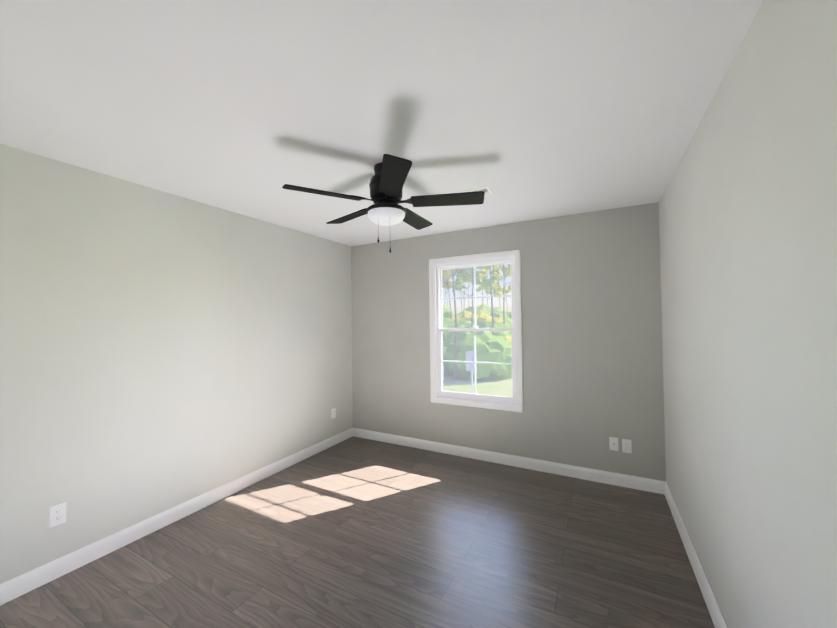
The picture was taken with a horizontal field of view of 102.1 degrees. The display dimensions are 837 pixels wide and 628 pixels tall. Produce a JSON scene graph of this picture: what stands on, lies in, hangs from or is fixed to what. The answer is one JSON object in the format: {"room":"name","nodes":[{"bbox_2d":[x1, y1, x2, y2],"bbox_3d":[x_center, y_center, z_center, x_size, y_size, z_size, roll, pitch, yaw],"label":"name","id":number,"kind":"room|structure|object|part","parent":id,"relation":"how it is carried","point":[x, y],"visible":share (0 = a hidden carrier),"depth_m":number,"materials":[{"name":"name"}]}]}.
{"room":"empty bedroom","nodes":[
{"label":"empty bedroom","id":0,"kind":"room"},
{"bbox_2d":[0,144,352,583],"bbox_3d":[-1.788,0.321,2.744,0.120,2.440,3.740,-1,-1,28],"label":"wall","id":1,"kind":"structure","parent":0,"point":[161,351],"depth_m":2.35,"materials":[{"name":"beige paint"}]},
{"bbox_2d":[49,502,65,527],"bbox_3d":[-2.103,1.173,1.974,0.007,0.115,0.070,-1,-1,28],"label":"electrical outlet","id":2,"kind":"object","parent":1,"relation":"attached to","point":[57,514],"visible":1,"depth_m":1.97,"materials":[{"name":"white plastic"}]},
{"bbox_2d":[0,428,351,605],"bbox_3d":[-1.685,1.488,2.742,0.015,0.104,3.620,-1,-1,28],"label":"baseboard","id":3,"kind":"structure","parent":1,"relation":"attached to","point":[20,585],"depth_m":2.32,"materials":[{"name":"white wood"}]},
{"bbox_2d":[331,408,335,418],"bbox_3d":[-1.012,1.186,4.034,0.007,0.115,0.070,-1,-1,28],"label":"electrical outlet","id":4,"kind":"object","parent":1,"relation":"attached to","point":[333,413],"visible":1,"depth_m":4.03,"materials":[{"name":"white plastic"}]},
{"bbox_2d":[0,436,714,627],"bbox_3d":[-0.217,1.568,2.019,3.523,0.120,3.960,-1,-1,28],"label":"floor","id":5,"kind":"structure","parent":0,"point":[354,532],"depth_m":2.08,"materials":[{"name":"brown wood"}]},
{"bbox_2d":[0,0,763,245],"bbox_3d":[-0.248,-0.992,2.071,3.523,0.120,3.960,-1,-1,28],"label":"ceiling","id":6,"kind":"structure","parent":0,"point":[526,110],"depth_m":1.47,"materials":[{"name":"white paint"}]},
{"bbox_2d":[282,154,484,252],"bbox_3d":[-0.192,-0.650,2.179,1.191,0.561,1.151,-1,-1,28],"label":"ceiling fan","id":7,"kind":"object","parent":6,"relation":"hanging from","point":[388,179],"visible":0.98,"depth_m":2.06,"materials":[{"name":"black"}]},
{"bbox_3d":[-0.205,-0.784,2.147,0.253,0.293,0.253,-1,-1,28],"label":"motor","id":8,"kind":"part","parent":7,"relation":"part of","materials":[{"name":"black metal"}]},
{"bbox_3d":[-0.203,-0.602,2.144,0.235,0.076,0.235,-1,-1,28],"label":"lamp shade","id":9,"kind":"part","parent":7,"relation":"part of","materials":[{"name":"white glass"}]},
{"bbox_2d":[455,186,494,195],"bbox_3d":[0.406,-0.923,2.612,0.320,0.011,0.170,-1,-1,28],"label":"ceiling vent","id":10,"kind":"object","parent":6,"relation":"in","point":[487,190],"visible":0.38,"depth_m":2.54,"materials":[{"name":"white metal"}]},
{"bbox_2d":[351,202,665,480],"bbox_3d":[0.643,0.310,3.697,3.523,2.440,0.220,-1,-1,28],"label":"wall","id":11,"kind":"structure","parent":0,"point":[592,357],"depth_m":3.24,"materials":[{"name":"beige paint"}]},
{"bbox_2d":[429,250,522,412],"bbox_3d":[0.603,0.177,3.649,1.014,1.620,0.131,-1,-1,28],"label":"window","id":12,"kind":"structure","parent":11,"relation":"in","point":[517,364],"depth_m":3.64,"materials":[{"name":"white"}]},
{"bbox_2d":[434,256,516,405],"bbox_3d":[0.600,0.177,3.643,0.904,1.510,0.089,-1,-1,28],"label":"liner","id":13,"kind":"object","parent":12,"relation":"attached to","point":[436,389],"visible":0.59,"depth_m":3.70,"materials":[{"name":"white wood"}]},
{"bbox_3d":[0.618,-0.179,3.692,0.844,0.736,0.024,-1,-1,28],"label":"window sash","id":14,"kind":"part","parent":12,"relation":"part of","materials":[{"name":"clear glass"}]},
{"bbox_3d":[0.611,0.521,3.647,0.844,0.734,0.024,-1,-1,28],"label":"window sash","id":15,"kind":"part","parent":12,"relation":"part of","materials":[{"name":"clear glass"}]},
{"bbox_2d":[352,428,659,493],"bbox_3d":[0.596,1.477,3.573,3.210,0.104,0.015,-1,-1,28],"label":"baseboard","id":16,"kind":"structure","parent":11,"relation":"attached to","point":[628,481],"depth_m":3.34,"materials":[{"name":"white wood"}]},
{"bbox_2d":[609,437,618,450],"bbox_3d":[1.722,1.147,2.981,0.070,0.115,0.015,-1,-1,28],"label":"outlet","id":17,"kind":"object","parent":11,"relation":"attached to","point":[613,444],"visible":1,"depth_m":2.98,"materials":[{"name":"white plastic"}]},
{"bbox_2d":[622,439,631,452],"bbox_3d":[1.810,1.148,2.939,0.070,0.115,0.007,-1,-1,28],"label":"duplex electrical outlet","id":18,"kind":"object","parent":11,"relation":"attached to","point":[626,446],"visible":1,"depth_m":2.94,"materials":[{"name":"white plastic"}]},
{"bbox_2d":[659,0,836,627],"bbox_3d":[1.219,0.252,1.152,0.120,2.440,3.740,-1,-1,28],"label":"wall","id":19,"kind":"structure","parent":0,"point":[748,230],"depth_m":1.11,"materials":[{"name":"beige paint"}]},
{"bbox_2d":[660,481,726,627],"bbox_3d":[1.202,1.422,1.213,0.015,0.104,3.620,-1,-1,28],"label":"baseboard","id":20,"kind":"structure","parent":19,"relation":"attached to","point":[716,616],"depth_m":1.91,"materials":[{"name":"white wood"}]}
]}

